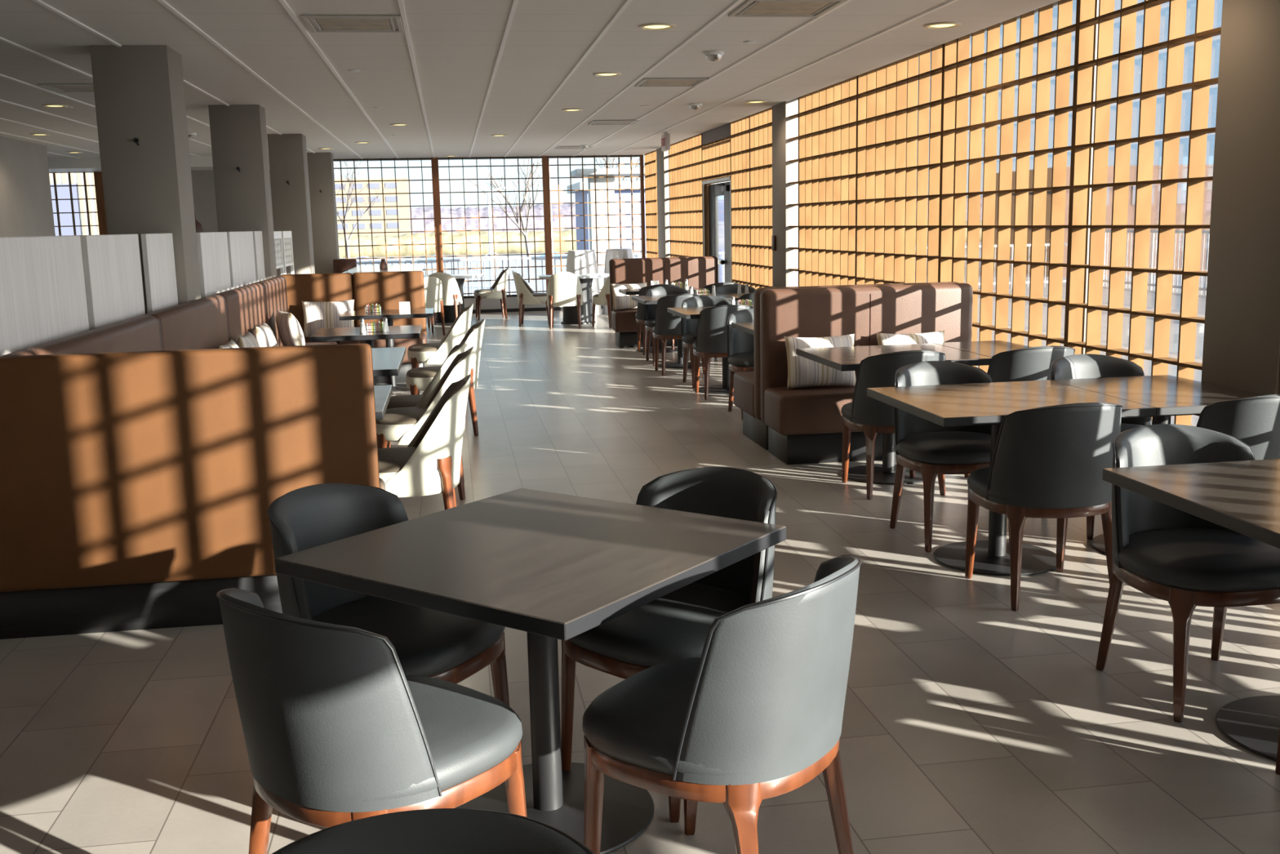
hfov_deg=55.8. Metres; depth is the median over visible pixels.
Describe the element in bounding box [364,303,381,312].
caddy
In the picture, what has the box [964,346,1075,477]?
dining chair
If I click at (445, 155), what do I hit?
recessed light
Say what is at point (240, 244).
board
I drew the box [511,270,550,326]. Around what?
dining chair
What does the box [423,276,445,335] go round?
dining chair
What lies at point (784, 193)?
column
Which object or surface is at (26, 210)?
wall
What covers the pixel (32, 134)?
recessed light
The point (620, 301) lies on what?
striped pillow
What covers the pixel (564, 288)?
dining chair
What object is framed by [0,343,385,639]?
banquette
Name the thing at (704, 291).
caddy
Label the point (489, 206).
street lamp
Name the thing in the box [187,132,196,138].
smoke detector
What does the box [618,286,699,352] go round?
pedestal table
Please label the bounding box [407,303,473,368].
dining chair
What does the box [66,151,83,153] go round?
recessed light
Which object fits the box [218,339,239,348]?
striped pillow
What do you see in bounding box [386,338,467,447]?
dining chair
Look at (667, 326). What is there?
dining chair
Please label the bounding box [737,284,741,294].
shaker
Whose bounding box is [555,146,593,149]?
ceiling vent
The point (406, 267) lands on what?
table
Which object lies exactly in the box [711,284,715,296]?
shaker
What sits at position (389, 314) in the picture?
pedestal table
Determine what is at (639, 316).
dining chair
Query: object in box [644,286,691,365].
dining chair
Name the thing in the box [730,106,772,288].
window
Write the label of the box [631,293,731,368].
pedestal table
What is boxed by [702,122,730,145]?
vent
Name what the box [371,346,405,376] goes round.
pedestal table
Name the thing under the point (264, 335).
striped pillow
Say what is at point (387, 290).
bench
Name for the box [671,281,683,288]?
caddy
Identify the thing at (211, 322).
banquette
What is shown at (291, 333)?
striped pillow
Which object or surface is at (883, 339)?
striped pillow
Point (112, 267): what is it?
partition panel
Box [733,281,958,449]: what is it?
bench
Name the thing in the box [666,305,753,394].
pedestal table
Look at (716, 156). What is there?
window
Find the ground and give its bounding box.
[339,252,568,296]
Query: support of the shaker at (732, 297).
on the pedestal table at (687, 313)
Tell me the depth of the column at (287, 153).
15.29 m
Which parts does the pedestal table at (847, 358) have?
plate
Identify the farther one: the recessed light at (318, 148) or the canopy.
the canopy
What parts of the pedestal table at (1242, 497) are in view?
plate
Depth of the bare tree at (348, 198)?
144.79 m
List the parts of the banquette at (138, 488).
seat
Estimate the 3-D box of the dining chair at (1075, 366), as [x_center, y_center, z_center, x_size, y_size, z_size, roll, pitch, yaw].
[2.300,0.079,5.941,0.551,0.822,0.594,-3,10,-9]
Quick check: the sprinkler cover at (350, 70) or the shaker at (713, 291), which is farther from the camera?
the shaker at (713, 291)
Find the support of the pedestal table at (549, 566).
on the floor
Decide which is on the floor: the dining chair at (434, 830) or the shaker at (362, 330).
the dining chair at (434, 830)
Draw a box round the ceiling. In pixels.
[0,0,1060,161]
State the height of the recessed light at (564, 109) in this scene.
0.012 m
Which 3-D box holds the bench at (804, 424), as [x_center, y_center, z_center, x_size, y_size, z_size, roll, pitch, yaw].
[1.538,-0.360,7.842,1.440,1.087,0.530,-3,10,-9]
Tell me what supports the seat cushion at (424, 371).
on the dining chair at (417, 379)
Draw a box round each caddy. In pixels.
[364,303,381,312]
[364,320,382,332]
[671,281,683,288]
[693,288,709,295]
[734,299,752,306]
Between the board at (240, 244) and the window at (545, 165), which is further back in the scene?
the window at (545, 165)
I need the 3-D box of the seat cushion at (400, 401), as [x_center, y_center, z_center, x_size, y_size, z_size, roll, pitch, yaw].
[-1.395,-0.159,7.478,0.506,0.042,0.509,-2,10,-6]
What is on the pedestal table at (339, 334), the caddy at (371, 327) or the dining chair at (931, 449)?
the caddy at (371, 327)
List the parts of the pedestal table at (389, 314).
plate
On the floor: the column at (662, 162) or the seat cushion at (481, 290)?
the column at (662, 162)
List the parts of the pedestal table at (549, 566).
plate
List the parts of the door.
panel, pane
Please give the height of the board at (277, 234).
1.520 m
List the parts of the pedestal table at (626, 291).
plate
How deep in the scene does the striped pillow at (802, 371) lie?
7.74 m
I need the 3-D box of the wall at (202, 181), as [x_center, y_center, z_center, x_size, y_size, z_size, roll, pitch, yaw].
[-6.879,-3.204,20.848,2.400,2.720,0.200,-3,10,-9]
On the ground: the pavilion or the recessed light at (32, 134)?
the pavilion
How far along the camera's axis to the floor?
4.01 m
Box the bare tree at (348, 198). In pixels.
[333,161,389,258]
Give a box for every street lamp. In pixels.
[487,186,515,288]
[549,158,563,274]
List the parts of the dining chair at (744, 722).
leg, seat, leg, seat frame, leg, backrest, leg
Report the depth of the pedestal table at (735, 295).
13.05 m
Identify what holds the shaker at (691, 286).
on the pedestal table at (645, 300)
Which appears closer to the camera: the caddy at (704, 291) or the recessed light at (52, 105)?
the recessed light at (52, 105)
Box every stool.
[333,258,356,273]
[566,249,601,315]
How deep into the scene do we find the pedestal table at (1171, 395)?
5.42 m
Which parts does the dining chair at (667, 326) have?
leg, seat, leg, seat frame, backrest, leg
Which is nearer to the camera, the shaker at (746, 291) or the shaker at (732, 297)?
the shaker at (732, 297)
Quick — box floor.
[0,309,1279,853]
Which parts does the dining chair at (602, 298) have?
leg, leg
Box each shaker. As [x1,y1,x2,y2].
[360,318,365,333]
[382,317,389,332]
[684,279,688,288]
[689,285,693,293]
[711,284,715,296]
[730,296,735,304]
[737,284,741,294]
[744,284,748,294]
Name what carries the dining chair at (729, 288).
on the floor
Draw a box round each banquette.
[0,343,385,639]
[2,275,337,355]
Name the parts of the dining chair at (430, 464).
seat, leg, leg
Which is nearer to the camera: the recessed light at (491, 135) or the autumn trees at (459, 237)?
the recessed light at (491, 135)
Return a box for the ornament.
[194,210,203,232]
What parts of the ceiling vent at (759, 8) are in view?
plate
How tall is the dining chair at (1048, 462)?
0.822 m
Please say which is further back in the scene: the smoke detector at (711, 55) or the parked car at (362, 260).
the parked car at (362, 260)
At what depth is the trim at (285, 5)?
9.00 m
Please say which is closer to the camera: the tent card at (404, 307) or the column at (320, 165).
the tent card at (404, 307)
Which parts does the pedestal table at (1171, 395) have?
plate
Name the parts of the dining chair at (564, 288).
leg, leg, leg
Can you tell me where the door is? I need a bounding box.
[702,176,731,282]
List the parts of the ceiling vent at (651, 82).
plate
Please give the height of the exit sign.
0.239 m
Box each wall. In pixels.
[0,136,55,237]
[191,169,277,275]
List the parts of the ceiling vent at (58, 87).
plate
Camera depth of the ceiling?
8.88 m
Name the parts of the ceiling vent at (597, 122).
plate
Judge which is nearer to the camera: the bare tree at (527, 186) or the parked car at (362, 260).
the bare tree at (527, 186)
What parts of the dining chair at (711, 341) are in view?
leg, seat, leg, seat frame, backrest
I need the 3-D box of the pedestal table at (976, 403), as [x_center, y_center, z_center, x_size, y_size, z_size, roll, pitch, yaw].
[1.603,0.230,5.399,0.917,0.735,0.917,-3,10,-9]
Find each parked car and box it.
[355,256,376,261]
[426,254,451,262]
[480,252,504,257]
[540,251,564,259]
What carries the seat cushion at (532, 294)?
on the dining chair at (526, 295)
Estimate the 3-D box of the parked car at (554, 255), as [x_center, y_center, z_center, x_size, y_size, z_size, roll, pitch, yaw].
[-16.408,-32.164,227.007,4.480,1.450,1.840,-1,10,-1]
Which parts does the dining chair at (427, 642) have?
backrest, seat, seat frame, leg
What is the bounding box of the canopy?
[570,168,644,291]
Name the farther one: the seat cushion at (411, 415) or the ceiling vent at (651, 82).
the ceiling vent at (651, 82)
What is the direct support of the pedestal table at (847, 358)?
on the floor
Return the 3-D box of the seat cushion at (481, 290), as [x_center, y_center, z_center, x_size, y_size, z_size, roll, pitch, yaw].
[-2.502,-2.271,20.105,0.506,0.042,0.509,-3,10,-12]
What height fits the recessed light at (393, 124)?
0.012 m
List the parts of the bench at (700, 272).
seat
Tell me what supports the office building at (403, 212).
on the ground
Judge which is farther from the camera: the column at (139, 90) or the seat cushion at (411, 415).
the column at (139, 90)
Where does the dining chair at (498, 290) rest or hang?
on the floor
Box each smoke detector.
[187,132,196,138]
[579,145,588,149]
[688,102,702,110]
[704,50,724,61]
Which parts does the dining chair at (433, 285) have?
leg, leg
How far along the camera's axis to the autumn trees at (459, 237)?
279.57 m
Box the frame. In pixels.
[69,231,243,314]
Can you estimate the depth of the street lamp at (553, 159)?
88.64 m
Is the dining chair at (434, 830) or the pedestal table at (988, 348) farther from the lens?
the pedestal table at (988, 348)
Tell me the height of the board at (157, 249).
0.577 m
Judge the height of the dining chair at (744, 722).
0.822 m
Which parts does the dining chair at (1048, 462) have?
leg, seat, leg, seat frame, backrest, leg, leg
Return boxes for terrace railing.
[356,253,646,296]
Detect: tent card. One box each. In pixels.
[399,301,410,312]
[650,280,658,285]
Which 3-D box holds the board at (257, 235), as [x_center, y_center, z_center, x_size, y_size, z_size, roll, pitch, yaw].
[-3.690,-1.620,11.797,0.035,0.577,0.840,-3,10,-9]
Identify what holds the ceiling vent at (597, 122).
in the ceiling
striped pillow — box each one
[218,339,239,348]
[236,331,259,347]
[253,322,277,346]
[275,309,305,346]
[302,299,354,337]
[610,282,647,310]
[784,333,856,389]
[875,330,944,345]
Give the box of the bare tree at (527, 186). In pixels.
[464,159,555,282]
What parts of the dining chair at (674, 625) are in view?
leg, seat frame, seat, leg, backrest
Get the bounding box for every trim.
[0,0,959,159]
[47,155,269,172]
[463,297,563,309]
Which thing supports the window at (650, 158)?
on the trim
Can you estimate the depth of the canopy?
23.61 m
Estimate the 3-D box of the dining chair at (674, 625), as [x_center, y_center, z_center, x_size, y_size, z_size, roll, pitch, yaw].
[0.096,0.562,3.375,0.551,0.822,0.594,8,13,44]
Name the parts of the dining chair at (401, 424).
leg, seat, leg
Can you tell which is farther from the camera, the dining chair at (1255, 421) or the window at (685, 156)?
the window at (685, 156)
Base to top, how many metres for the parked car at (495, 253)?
1.450 m
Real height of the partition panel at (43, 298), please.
0.577 m
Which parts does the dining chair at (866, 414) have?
leg, seat, seat frame, leg, backrest, leg, leg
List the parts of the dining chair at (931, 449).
leg, leg, seat, seat frame, backrest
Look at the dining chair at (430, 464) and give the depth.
5.46 m
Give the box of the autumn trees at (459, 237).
[337,229,576,257]
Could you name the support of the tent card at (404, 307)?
on the pedestal table at (389, 314)
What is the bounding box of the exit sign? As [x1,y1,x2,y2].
[661,132,670,151]
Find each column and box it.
[89,44,201,313]
[208,104,276,279]
[266,133,315,275]
[306,152,339,273]
[656,147,670,257]
[771,97,798,287]
[1199,0,1279,416]
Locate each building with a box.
[334,177,411,235]
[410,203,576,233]
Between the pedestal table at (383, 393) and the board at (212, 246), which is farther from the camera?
the board at (212, 246)
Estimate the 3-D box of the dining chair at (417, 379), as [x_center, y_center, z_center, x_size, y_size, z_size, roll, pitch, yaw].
[-1.444,-0.377,9.044,0.613,0.848,0.551,-3,10,-9]
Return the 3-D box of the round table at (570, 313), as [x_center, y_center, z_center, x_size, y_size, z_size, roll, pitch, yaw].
[-0.974,-1.997,18.853,1.200,0.750,1.200,-3,10,-9]
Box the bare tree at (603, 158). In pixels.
[578,156,644,181]
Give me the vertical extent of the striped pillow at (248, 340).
0.327 m
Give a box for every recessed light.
[29,133,50,135]
[41,103,68,107]
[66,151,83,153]
[318,147,333,149]
[355,141,371,143]
[389,123,409,125]
[444,155,457,156]
[490,134,507,136]
[561,108,582,111]
[593,71,621,76]
[638,22,675,30]
[744,100,767,103]
[924,21,960,29]
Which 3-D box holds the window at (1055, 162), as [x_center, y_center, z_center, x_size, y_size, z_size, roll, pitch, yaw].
[2.187,-1.593,9.097,0.176,2.870,7.175,-3,10,-9]
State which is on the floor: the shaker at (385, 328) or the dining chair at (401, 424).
the dining chair at (401, 424)
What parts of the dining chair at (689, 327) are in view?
seat frame, leg, seat, leg, backrest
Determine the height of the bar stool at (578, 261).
1.090 m
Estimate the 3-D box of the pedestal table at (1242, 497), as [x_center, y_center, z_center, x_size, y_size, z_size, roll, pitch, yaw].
[1.996,0.543,3.501,0.938,0.735,0.897,-3,10,-9]
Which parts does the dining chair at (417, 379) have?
leg, seat, leg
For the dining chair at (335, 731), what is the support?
on the floor
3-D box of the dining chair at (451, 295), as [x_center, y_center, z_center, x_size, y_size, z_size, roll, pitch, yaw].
[-3.046,-1.991,18.790,0.551,0.848,0.613,-1,10,1]
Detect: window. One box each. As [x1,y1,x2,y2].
[48,171,107,235]
[333,154,645,298]
[644,150,658,257]
[666,133,713,257]
[702,136,730,181]
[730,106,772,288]
[788,0,1222,426]
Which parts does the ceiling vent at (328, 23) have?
plate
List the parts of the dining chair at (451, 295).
leg, leg, leg, leg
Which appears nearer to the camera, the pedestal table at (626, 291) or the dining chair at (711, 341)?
the dining chair at (711, 341)
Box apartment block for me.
[48,172,99,235]
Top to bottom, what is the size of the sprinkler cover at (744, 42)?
0.014 m
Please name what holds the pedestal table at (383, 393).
on the floor
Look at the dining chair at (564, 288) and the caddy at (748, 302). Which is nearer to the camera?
the caddy at (748, 302)
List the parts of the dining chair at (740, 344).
leg, seat, seat frame, backrest, leg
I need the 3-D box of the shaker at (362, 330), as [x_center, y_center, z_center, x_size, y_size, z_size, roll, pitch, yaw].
[-2.138,-0.780,9.309,0.048,0.114,0.048,-3,10,-9]
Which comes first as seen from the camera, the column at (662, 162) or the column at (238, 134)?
the column at (238, 134)
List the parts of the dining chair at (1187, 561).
leg, leg, backrest, seat, seat frame, leg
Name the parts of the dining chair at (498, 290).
leg, leg, seat, leg, leg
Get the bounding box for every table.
[274,488,786,853]
[309,324,422,385]
[338,307,434,391]
[342,263,425,275]
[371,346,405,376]
[373,384,392,420]
[423,273,484,322]
[537,272,608,324]
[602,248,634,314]
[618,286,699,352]
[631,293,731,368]
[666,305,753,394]
[715,292,752,302]
[731,321,753,334]
[795,342,991,484]
[866,380,1155,575]
[933,340,1031,357]
[1049,374,1264,554]
[1102,458,1279,760]
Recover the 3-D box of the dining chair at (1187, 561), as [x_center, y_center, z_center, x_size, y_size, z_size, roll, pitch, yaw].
[1.799,0.441,3.870,0.551,0.822,0.594,-3,10,-9]
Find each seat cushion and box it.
[376,406,428,424]
[377,446,417,472]
[386,394,423,408]
[406,365,440,377]
[408,342,442,351]
[474,288,493,292]
[531,293,546,296]
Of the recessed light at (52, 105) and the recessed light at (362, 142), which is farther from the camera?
the recessed light at (362, 142)
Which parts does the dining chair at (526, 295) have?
leg, leg, seat, leg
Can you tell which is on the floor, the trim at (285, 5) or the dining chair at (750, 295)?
the dining chair at (750, 295)
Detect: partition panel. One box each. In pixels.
[0,235,89,356]
[80,234,145,329]
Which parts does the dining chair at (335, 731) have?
leg, backrest, leg, seat frame, seat, leg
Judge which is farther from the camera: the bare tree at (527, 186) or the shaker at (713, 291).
the bare tree at (527, 186)
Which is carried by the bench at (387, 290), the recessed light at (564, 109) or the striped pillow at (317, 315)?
the striped pillow at (317, 315)
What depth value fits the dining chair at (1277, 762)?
3.31 m
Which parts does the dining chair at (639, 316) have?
leg, leg, backrest, leg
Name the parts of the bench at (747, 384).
seat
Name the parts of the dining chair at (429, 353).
leg, seat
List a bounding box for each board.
[140,233,177,313]
[195,231,231,297]
[226,231,256,288]
[252,231,265,282]
[273,231,284,275]
[280,231,294,274]
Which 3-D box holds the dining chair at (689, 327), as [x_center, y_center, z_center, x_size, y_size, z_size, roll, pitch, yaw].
[0.662,-0.814,11.433,0.551,0.822,0.594,-3,10,-9]
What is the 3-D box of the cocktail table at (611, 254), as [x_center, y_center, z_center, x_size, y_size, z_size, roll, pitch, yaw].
[-0.332,-2.492,20.665,0.634,1.090,0.640,-3,10,-9]
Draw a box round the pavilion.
[566,180,728,257]
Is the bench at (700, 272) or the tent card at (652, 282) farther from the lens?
the bench at (700, 272)
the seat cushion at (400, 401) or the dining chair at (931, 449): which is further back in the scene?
the seat cushion at (400, 401)
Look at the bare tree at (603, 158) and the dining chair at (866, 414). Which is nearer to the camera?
the dining chair at (866, 414)
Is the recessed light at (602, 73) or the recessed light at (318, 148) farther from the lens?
the recessed light at (318, 148)
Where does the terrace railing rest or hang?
on the terrace
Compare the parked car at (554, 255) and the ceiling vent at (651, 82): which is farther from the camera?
the parked car at (554, 255)
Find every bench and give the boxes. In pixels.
[280,271,426,383]
[608,256,718,347]
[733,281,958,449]
[760,283,973,464]
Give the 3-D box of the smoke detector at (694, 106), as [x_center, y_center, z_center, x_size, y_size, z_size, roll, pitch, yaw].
[0.568,-3.286,12.410,0.140,0.065,0.140,-3,10,-9]
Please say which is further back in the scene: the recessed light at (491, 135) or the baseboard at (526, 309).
the baseboard at (526, 309)
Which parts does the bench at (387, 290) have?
panel, seat, panel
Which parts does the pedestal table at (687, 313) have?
plate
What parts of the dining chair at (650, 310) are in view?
seat frame, leg, seat, leg, backrest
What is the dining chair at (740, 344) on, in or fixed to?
on the floor
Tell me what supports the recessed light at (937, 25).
in the ceiling
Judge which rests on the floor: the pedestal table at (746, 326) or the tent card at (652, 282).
the pedestal table at (746, 326)
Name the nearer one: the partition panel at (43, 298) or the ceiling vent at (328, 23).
the partition panel at (43, 298)
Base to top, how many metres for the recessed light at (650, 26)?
0.012 m
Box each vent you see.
[36,83,93,93]
[301,14,404,32]
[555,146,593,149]
[587,120,639,124]
[634,77,708,87]
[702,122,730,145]
[728,0,848,17]
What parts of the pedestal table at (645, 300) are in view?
plate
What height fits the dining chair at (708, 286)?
0.822 m
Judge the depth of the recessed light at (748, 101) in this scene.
12.27 m
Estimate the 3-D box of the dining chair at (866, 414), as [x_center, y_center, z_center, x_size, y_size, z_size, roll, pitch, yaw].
[1.433,-0.051,6.821,0.551,0.822,0.594,-3,10,-9]
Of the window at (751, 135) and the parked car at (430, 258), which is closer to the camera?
the window at (751, 135)
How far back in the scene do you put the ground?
185.58 m
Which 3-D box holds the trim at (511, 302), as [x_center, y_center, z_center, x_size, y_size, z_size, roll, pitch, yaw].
[-7.480,-1.987,20.924,15.620,0.200,0.180,-3,10,-9]
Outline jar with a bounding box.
[379,258,387,270]
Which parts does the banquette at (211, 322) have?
panel, panel, panel, panel, seat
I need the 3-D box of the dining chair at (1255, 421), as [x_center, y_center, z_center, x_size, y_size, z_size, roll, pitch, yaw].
[2.466,0.232,5.020,0.551,0.822,0.594,-3,10,-9]
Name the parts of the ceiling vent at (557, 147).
plate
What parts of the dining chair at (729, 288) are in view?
backrest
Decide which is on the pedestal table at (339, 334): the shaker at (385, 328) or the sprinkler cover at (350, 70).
the shaker at (385, 328)
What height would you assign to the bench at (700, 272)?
1.087 m
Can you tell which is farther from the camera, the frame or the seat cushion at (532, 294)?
the seat cushion at (532, 294)
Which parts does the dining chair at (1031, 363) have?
backrest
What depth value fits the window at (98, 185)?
20.28 m
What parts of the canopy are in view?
post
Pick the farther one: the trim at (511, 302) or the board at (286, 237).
the trim at (511, 302)
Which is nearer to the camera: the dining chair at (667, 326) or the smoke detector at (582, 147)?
the dining chair at (667, 326)
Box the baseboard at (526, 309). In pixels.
[471,305,602,313]
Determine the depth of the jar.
16.92 m
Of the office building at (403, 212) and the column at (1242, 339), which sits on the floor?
the column at (1242, 339)
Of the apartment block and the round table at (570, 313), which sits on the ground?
the apartment block
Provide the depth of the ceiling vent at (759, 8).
6.86 m
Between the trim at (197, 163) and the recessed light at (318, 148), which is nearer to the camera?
the recessed light at (318, 148)
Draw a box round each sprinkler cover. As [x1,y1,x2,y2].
[348,69,360,72]
[742,40,756,44]
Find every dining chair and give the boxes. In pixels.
[216,587,527,853]
[267,483,509,706]
[271,808,595,853]
[376,346,474,499]
[377,373,471,509]
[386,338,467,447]
[405,318,484,435]
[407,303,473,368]
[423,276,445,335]
[427,271,462,327]
[473,266,509,319]
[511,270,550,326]
[546,271,582,329]
[560,466,777,822]
[582,555,862,853]
[592,276,611,328]
[635,284,679,355]
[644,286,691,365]
[652,293,704,376]
[680,295,731,388]
[692,304,753,399]
[702,282,742,293]
[714,284,755,358]
[727,308,754,420]
[738,292,754,305]
[840,350,945,499]
[889,360,1009,551]
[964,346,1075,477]
[964,402,1122,611]
[1050,354,1151,539]
[1096,423,1279,722]
[1195,394,1279,459]
[1275,728,1279,774]
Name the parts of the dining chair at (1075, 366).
leg, backrest, seat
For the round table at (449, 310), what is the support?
on the floor
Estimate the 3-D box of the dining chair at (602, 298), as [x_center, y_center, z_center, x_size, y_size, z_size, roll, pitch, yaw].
[-0.393,-1.923,18.047,0.551,0.848,0.613,-8,12,-36]
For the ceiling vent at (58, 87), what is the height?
0.013 m
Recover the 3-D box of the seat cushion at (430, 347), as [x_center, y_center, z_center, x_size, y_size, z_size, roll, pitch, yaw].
[-1.831,-0.724,10.876,0.506,0.042,0.509,-3,10,-9]
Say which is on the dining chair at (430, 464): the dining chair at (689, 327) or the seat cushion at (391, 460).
the seat cushion at (391, 460)
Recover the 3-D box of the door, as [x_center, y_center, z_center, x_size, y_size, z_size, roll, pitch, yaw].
[1.061,-2.242,16.077,0.161,2.070,1.740,-3,10,-9]
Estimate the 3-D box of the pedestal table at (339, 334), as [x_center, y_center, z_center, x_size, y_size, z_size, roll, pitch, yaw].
[-2.136,-0.397,9.592,0.815,0.735,0.795,-3,10,-9]
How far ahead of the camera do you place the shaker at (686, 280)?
14.53 m

